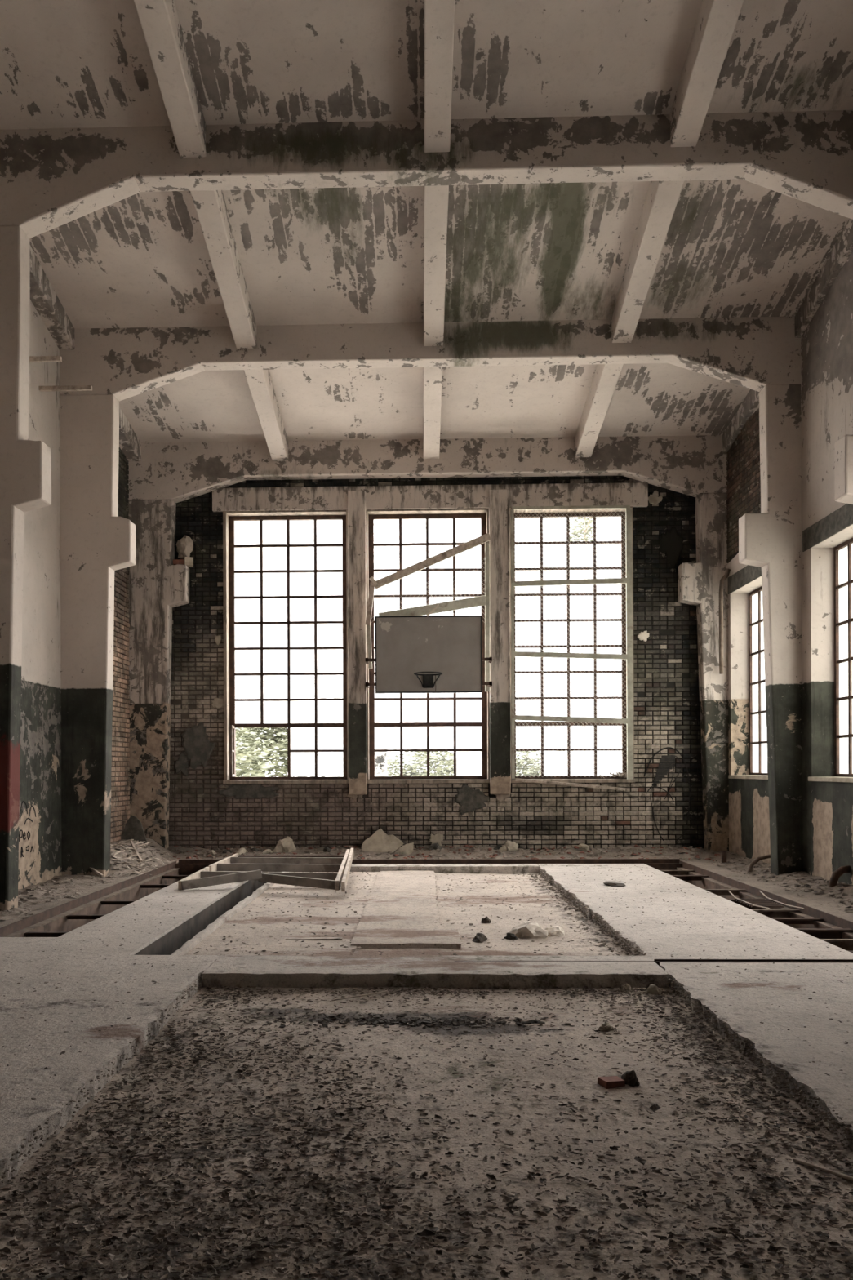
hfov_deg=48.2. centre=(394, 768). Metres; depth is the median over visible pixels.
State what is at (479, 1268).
dead leaf
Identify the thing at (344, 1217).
dead leaf
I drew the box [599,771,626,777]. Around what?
litter
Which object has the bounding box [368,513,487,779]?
window
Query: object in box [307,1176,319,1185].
dead leaf
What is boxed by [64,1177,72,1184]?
dead leaf
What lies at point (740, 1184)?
dead leaf
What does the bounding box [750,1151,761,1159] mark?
dead leaf
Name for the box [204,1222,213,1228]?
dead leaf
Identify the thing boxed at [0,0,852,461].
ceiling
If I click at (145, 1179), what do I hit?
dead leaf
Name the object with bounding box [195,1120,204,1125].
dead leaf
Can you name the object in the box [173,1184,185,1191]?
dead leaf
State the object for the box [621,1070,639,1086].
stone
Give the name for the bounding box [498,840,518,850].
lump
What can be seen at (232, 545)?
window
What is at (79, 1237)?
dead leaf
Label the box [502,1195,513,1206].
dead leaf
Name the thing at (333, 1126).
dead leaf
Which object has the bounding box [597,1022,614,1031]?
stone
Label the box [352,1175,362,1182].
dead leaf
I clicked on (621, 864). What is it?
crumbs
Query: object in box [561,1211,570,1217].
dead leaf
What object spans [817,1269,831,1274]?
dead leaf
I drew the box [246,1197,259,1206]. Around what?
dead leaf
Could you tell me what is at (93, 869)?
stick
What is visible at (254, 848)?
rubble stone
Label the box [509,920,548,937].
lump
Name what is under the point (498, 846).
plaster slab
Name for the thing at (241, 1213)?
dead leaf
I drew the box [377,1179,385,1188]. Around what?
dead leaf
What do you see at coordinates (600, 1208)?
dead leaf
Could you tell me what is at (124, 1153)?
dead leaf
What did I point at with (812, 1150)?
dead leaf
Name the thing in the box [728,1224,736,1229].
dead leaf
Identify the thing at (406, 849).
plaster slab
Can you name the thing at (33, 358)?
board
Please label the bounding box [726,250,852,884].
wall
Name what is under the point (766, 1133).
dead leaf
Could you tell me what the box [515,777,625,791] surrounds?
batten
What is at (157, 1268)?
dead leaf
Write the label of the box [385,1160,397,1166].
dead leaf
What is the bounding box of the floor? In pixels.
[0,858,852,1279]
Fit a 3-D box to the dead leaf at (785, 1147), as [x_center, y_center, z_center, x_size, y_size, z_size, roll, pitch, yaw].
[1.636,1.582,3.962,0.041,0.015,0.054,0,0,20]
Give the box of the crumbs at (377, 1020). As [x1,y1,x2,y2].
[217,1012,585,1030]
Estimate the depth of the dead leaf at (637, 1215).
3.40 m
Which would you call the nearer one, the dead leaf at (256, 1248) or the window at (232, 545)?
the dead leaf at (256, 1248)
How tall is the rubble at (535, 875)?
0.027 m
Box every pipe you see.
[747,853,770,872]
[828,865,851,887]
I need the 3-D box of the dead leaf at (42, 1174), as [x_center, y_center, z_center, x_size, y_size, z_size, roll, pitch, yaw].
[-1.377,1.595,3.745,0.050,0.012,0.042,0,0,-35]
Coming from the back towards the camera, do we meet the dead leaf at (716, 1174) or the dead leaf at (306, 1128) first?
the dead leaf at (306, 1128)
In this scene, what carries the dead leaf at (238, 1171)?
on the floor
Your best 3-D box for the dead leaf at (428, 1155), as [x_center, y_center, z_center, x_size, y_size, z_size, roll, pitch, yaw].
[0.127,1.597,3.927,0.054,0.020,0.033,0,0,8]
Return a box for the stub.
[368,576,377,587]
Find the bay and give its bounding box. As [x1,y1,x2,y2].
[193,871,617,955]
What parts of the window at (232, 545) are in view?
casement sash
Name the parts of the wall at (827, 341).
wall panel, window sill, window sill, wall panel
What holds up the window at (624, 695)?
in the wall at (662, 806)
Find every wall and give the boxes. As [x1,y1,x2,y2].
[17,298,129,888]
[168,475,704,849]
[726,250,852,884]
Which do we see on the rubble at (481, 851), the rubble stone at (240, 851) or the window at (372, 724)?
the rubble stone at (240, 851)
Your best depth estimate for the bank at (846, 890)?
12.30 m
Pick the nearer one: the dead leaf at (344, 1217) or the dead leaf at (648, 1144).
the dead leaf at (344, 1217)
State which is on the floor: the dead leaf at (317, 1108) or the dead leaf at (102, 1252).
the dead leaf at (317, 1108)
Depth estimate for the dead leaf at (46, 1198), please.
3.55 m
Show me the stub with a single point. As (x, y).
(374, 582)
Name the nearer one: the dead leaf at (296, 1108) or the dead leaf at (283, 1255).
the dead leaf at (283, 1255)
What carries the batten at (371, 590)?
attached to the batten at (485, 538)
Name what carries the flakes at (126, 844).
on the bank at (29, 902)
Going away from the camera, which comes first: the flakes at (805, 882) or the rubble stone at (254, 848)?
the flakes at (805, 882)
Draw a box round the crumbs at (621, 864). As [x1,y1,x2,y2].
[1,864,852,1142]
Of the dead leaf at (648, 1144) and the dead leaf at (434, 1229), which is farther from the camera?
the dead leaf at (648, 1144)
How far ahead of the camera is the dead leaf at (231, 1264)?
3.06 m
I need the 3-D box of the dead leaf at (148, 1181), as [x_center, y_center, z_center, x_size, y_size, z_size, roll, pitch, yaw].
[-0.955,1.593,3.663,0.048,0.012,0.038,0,0,-33]
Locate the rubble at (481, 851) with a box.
[167,844,730,861]
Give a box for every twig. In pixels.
[331,990,387,1000]
[792,1158,852,1181]
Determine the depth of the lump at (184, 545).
16.24 m
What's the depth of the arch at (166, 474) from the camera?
16.14 m
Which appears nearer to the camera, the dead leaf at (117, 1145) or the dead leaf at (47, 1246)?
the dead leaf at (47, 1246)
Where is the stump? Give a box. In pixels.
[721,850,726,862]
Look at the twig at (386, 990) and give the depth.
6.63 m
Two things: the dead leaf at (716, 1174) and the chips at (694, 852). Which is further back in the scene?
the chips at (694, 852)
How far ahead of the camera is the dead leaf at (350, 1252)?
3.13 m
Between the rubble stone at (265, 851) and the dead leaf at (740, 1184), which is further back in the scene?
the rubble stone at (265, 851)
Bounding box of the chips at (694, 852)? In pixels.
[168,844,721,862]
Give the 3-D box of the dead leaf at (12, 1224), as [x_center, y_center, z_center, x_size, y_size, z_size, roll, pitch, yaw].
[-1.330,1.594,3.326,0.054,0.019,0.030,0,0,-3]
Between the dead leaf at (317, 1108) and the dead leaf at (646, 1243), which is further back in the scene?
the dead leaf at (317, 1108)
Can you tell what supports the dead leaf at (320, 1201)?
on the floor
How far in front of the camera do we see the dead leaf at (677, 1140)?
4.07 m
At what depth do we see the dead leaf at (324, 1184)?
3.67 m
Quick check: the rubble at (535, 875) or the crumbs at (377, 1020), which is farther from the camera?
the rubble at (535, 875)
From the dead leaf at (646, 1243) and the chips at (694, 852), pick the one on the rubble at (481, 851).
the chips at (694, 852)
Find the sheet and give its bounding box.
[120,815,146,843]
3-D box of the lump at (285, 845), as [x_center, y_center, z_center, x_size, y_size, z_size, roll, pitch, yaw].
[-1.868,1.299,16.154,0.410,0.298,0.258,0,0,-11]
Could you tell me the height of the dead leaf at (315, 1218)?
0.010 m
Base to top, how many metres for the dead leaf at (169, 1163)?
0.013 m
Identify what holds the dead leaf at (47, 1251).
on the floor
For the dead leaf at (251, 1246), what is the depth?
3.19 m
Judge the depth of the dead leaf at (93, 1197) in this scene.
3.54 m
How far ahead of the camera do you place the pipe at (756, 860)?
13.47 m
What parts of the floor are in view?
steel seat, rail, steel seat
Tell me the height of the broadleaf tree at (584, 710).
12.211 m
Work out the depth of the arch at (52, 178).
10.02 m
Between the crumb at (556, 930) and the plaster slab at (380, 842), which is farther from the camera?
the plaster slab at (380, 842)
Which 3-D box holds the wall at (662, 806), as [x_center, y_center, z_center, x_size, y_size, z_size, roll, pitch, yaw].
[0.556,-1.902,16.536,10.800,8.000,0.510,0,0,2]
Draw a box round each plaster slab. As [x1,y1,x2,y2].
[361,828,404,853]
[393,842,413,854]
[493,844,502,849]
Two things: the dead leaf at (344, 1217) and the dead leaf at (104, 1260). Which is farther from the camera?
the dead leaf at (344, 1217)
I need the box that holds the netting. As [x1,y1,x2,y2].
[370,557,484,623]
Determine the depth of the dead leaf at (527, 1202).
3.50 m
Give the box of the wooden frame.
[177,848,353,891]
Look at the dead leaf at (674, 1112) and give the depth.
4.39 m
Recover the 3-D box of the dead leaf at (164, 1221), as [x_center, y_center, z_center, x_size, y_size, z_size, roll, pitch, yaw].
[-0.813,1.593,3.339,0.041,0.013,0.058,0,0,28]
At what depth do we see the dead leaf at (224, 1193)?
3.56 m
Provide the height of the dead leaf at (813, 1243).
0.012 m
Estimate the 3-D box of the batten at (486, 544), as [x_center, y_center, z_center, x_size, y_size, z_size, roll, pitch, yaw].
[1.571,-2.581,16.202,0.080,2.550,0.060,0,0,2]
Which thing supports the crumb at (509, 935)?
on the floor
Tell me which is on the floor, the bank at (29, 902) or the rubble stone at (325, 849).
the bank at (29, 902)
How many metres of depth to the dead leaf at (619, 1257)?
3.09 m
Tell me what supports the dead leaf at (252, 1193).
on the floor
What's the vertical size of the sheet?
0.640 m
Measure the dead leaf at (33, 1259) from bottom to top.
0.012 m
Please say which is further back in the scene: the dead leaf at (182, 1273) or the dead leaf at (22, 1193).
the dead leaf at (22, 1193)
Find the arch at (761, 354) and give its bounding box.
[59,316,803,877]
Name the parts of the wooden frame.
rail, cross rail, rail, cross rail, cross rail, cross rail, cross rail, cross rail, rail, rail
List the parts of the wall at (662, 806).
window sill, window sill, window sill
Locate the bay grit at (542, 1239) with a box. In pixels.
[1,988,842,1279]
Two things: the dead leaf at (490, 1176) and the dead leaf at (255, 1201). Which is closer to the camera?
the dead leaf at (255, 1201)
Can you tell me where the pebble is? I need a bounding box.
[481,915,491,923]
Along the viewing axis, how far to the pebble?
9.85 m
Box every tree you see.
[235,649,342,777]
[525,516,621,775]
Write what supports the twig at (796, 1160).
on the floor
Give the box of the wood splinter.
[426,604,439,616]
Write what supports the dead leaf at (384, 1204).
on the floor
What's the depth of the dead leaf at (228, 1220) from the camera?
3.38 m
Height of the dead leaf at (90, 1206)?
0.012 m
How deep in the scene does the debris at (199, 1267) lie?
3.68 m
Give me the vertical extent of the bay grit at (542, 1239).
0.013 m
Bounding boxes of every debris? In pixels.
[0,986,852,1279]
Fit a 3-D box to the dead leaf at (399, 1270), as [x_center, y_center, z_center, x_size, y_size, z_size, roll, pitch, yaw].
[0.003,1.599,3.017,0.060,0.018,0.035,0,0,-44]
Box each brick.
[173,559,184,564]
[184,556,193,566]
[597,1075,625,1088]
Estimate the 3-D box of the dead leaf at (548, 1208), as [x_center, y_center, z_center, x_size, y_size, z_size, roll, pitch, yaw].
[0.546,1.593,3.452,0.053,0.012,0.030,0,0,39]
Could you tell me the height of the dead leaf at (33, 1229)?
0.015 m
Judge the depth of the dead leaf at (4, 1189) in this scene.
3.61 m
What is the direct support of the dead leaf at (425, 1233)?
on the floor
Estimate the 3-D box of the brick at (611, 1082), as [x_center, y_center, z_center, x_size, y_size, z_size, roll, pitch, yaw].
[1.091,1.586,4.801,0.110,0.045,0.085,0,0,-18]
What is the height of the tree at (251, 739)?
4.750 m
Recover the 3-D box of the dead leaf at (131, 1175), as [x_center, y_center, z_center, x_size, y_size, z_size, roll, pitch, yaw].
[-1.030,1.593,3.731,0.022,0.013,0.040,0,0,-7]
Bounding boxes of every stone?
[208,849,217,854]
[222,849,231,853]
[235,848,248,854]
[250,847,258,851]
[262,848,272,853]
[323,847,331,852]
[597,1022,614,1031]
[619,983,631,992]
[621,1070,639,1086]
[646,983,662,995]
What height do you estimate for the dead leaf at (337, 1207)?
0.014 m
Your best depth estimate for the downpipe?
15.80 m
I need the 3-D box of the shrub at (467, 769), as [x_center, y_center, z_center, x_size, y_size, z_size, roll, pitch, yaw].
[1.327,0.454,24.564,3.457,2.689,4.585,0,0,-36]
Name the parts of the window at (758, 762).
pane, pane, pane, pane, pane, pane, pane, pane, pane, pane, pane, pane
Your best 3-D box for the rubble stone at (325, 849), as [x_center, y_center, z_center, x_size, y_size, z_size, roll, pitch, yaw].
[-1.148,1.373,16.137,0.135,0.085,0.175,0,0,-1]
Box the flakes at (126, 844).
[0,839,172,921]
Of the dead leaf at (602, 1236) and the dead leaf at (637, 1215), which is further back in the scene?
the dead leaf at (637, 1215)
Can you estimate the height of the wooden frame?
0.255 m
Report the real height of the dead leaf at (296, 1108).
0.011 m
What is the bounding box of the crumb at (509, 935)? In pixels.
[503,932,517,939]
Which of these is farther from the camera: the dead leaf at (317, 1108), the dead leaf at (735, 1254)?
the dead leaf at (317, 1108)
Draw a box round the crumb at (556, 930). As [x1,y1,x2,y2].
[544,925,564,935]
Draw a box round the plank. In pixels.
[285,937,342,940]
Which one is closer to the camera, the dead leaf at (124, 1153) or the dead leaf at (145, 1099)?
the dead leaf at (124, 1153)
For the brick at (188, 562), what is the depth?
16.25 m
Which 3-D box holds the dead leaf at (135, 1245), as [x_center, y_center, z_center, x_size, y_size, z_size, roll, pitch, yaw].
[-0.881,1.597,3.184,0.041,0.008,0.017,0,0,-23]
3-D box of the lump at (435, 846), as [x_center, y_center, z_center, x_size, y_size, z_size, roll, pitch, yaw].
[0.693,1.330,16.189,0.201,0.134,0.289,0,0,36]
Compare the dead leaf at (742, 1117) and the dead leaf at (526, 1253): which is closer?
the dead leaf at (526, 1253)
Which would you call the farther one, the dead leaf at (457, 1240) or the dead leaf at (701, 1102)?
the dead leaf at (701, 1102)
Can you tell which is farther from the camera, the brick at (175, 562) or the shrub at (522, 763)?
the shrub at (522, 763)
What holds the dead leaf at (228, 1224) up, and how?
on the floor
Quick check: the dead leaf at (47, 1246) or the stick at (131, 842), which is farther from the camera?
the stick at (131, 842)
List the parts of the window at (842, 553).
pane, pane, pane, pane, pane, pane, pane, pane, pane, pane, pane, pane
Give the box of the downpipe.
[719,568,730,674]
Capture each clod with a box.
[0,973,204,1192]
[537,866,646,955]
[603,881,626,886]
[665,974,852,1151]
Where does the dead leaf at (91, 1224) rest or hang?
on the floor
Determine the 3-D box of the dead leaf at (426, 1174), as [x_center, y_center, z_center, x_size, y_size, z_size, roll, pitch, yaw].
[0.112,1.593,3.724,0.040,0.014,0.029,0,0,-21]
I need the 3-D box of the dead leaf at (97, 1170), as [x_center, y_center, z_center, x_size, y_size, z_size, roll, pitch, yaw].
[-1.189,1.602,3.788,0.025,0.010,0.055,0,0,-3]
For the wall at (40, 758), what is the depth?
12.67 m
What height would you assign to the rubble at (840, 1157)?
0.023 m
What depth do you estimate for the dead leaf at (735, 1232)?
3.26 m
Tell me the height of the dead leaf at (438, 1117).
0.010 m
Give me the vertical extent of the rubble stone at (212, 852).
0.089 m
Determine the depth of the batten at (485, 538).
16.04 m
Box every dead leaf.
[0,1187,13,1191]
[4,1222,22,1226]
[13,1190,26,1194]
[25,1257,35,1263]
[27,1226,44,1233]
[39,1169,51,1177]
[39,1195,49,1203]
[39,1244,52,1252]
[40,1246,59,1255]
[60,1143,71,1151]
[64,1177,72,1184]
[73,1236,84,1239]
[78,1223,95,1229]
[87,1198,96,1204]
[87,1202,100,1210]
[90,1194,101,1201]
[92,1167,99,1174]
[95,1254,106,1264]
[97,1250,105,1255]
[108,1146,117,1149]
[115,1144,123,1151]
[119,1151,135,1157]
[124,1244,137,1247]
[128,1171,135,1177]
[138,1177,149,1184]
[138,1179,153,1184]
[139,1097,148,1102]
[151,1233,164,1239]
[152,1266,162,1270]
[153,1218,170,1225]
[166,1160,171,1167]
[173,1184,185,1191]
[175,1190,187,1194]
[178,1219,188,1225]
[178,1272,194,1279]
[182,1205,194,1211]
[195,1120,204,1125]
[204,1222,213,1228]
[221,1190,229,1199]
[222,1221,233,1227]
[223,1217,239,1222]
[225,1262,235,1270]
[226,1226,236,1233]
[234,1169,245,1174]
[235,1212,253,1217]
[244,1244,260,1248]
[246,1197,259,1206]
[249,1189,257,1198]
[250,1245,266,1253]
[272,1174,286,1177]
[280,1252,288,1257]
[293,1106,304,1110]
[302,1127,315,1129]
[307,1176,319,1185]
[313,1106,324,1110]
[313,1180,325,1186]
[313,1217,323,1220]
[318,1200,332,1203]
[330,1125,344,1128]
[332,1206,342,1210]
[333,1241,344,1253]
[341,1215,352,1224]
[342,1249,357,1256]
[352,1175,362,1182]
[354,1128,367,1133]
[355,1227,367,1239]
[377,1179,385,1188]
[382,1203,395,1207]
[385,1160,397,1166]
[390,1118,400,1122]
[390,1266,404,1279]
[391,1200,399,1205]
[417,1229,435,1236]
[419,1172,427,1179]
[422,1153,431,1157]
[425,1224,438,1232]
[434,1114,443,1119]
[438,1222,444,1229]
[451,1237,464,1244]
[476,1266,483,1274]
[486,1173,496,1179]
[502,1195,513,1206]
[524,1248,532,1256]
[525,1200,535,1204]
[527,1173,533,1182]
[539,1204,550,1211]
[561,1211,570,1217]
[595,1206,605,1212]
[600,1235,614,1239]
[613,1253,623,1264]
[625,1185,635,1190]
[627,1213,640,1217]
[634,1155,646,1164]
[638,1202,653,1206]
[644,1142,654,1148]
[644,1240,656,1245]
[649,1104,660,1111]
[672,1110,679,1116]
[672,1139,685,1142]
[696,1100,709,1103]
[710,1171,724,1177]
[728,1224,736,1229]
[728,1227,744,1239]
[733,1250,745,1258]
[738,1115,749,1122]
[738,1182,750,1186]
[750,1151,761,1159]
[756,1102,769,1106]
[764,1131,773,1138]
[782,1144,794,1152]
[807,1240,825,1250]
[811,1149,826,1157]
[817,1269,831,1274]
[820,1155,831,1161]
[844,1224,852,1228]
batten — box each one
[365,579,375,625]
[366,625,372,668]
[375,533,491,589]
[378,595,485,616]
[484,541,489,691]
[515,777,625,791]
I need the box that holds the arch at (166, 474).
[127,435,728,850]
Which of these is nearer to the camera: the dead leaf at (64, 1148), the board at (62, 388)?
the dead leaf at (64, 1148)
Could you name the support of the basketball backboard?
attached to the wall at (662, 806)
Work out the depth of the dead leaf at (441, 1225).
3.31 m
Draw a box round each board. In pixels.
[29,355,62,362]
[38,385,92,391]
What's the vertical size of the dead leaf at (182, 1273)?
0.011 m
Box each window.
[228,515,347,779]
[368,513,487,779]
[514,511,626,778]
[748,586,768,775]
[833,537,852,777]
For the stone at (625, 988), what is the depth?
6.78 m
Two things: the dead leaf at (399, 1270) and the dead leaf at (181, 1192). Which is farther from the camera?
the dead leaf at (181, 1192)
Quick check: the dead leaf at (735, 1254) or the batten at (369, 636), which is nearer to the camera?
the dead leaf at (735, 1254)
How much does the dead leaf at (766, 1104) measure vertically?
0.011 m
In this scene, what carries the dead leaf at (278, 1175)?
on the floor
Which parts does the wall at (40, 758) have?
plastered panel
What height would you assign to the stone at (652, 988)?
0.074 m
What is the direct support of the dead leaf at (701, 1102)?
on the floor
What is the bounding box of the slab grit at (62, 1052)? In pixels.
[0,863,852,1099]
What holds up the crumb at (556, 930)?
on the floor
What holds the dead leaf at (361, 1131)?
on the debris at (199, 1267)
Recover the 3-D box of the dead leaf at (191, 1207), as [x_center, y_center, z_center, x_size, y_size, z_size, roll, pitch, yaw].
[-0.751,1.599,3.461,0.023,0.009,0.042,0,0,39]
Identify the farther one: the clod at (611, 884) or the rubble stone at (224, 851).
the rubble stone at (224, 851)
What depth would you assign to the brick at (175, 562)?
16.25 m
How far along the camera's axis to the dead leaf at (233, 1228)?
3.31 m
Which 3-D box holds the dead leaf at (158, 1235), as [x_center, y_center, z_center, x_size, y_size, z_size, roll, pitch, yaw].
[-0.806,1.593,3.238,0.037,0.017,0.027,0,0,34]
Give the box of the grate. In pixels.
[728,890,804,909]
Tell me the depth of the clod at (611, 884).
12.04 m
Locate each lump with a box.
[176,534,193,559]
[272,835,296,853]
[428,843,441,849]
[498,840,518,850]
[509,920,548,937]
[577,843,590,850]
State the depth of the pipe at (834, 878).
11.42 m
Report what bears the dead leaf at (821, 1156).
on the floor
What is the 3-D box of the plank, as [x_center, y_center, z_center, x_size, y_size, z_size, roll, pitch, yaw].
[-0.748,1.578,8.805,0.520,0.020,0.090,0,0,-2]
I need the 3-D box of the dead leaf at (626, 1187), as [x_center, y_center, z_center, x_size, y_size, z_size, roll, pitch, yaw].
[0.890,1.590,3.608,0.032,0.009,0.044,0,0,36]
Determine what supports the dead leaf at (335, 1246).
on the floor
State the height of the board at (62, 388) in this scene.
0.055 m
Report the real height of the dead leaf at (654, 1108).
0.023 m
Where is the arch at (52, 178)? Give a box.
[0,110,852,911]
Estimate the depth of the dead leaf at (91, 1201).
3.51 m
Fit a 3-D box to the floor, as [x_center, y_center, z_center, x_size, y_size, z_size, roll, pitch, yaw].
[0.156,1.849,5.298,11.200,0.800,22.600,0,0,2]
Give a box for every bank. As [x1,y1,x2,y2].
[0,838,173,921]
[711,852,852,912]
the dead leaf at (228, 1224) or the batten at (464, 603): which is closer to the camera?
the dead leaf at (228, 1224)
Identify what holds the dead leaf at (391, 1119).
on the floor
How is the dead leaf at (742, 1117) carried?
on the floor
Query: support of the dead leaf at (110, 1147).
on the floor
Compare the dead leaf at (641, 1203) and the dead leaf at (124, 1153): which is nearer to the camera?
the dead leaf at (641, 1203)
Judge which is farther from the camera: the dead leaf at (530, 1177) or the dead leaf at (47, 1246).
the dead leaf at (530, 1177)
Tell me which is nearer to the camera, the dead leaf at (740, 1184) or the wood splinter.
the dead leaf at (740, 1184)
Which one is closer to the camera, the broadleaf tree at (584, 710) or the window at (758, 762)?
the window at (758, 762)
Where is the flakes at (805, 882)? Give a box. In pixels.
[711,851,852,913]
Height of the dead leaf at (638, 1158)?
0.016 m
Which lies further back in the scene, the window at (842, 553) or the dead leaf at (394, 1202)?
the window at (842, 553)
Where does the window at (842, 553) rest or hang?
in the wall at (827, 341)
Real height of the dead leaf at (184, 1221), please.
0.014 m
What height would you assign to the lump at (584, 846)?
0.117 m
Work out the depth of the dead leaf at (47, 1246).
3.18 m
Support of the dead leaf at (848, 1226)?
on the floor
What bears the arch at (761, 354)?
on the floor
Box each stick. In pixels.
[88,866,103,876]
[129,840,142,862]
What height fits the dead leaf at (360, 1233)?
0.013 m
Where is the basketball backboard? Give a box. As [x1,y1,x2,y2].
[364,615,492,696]
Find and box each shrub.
[386,736,481,776]
[475,725,619,775]

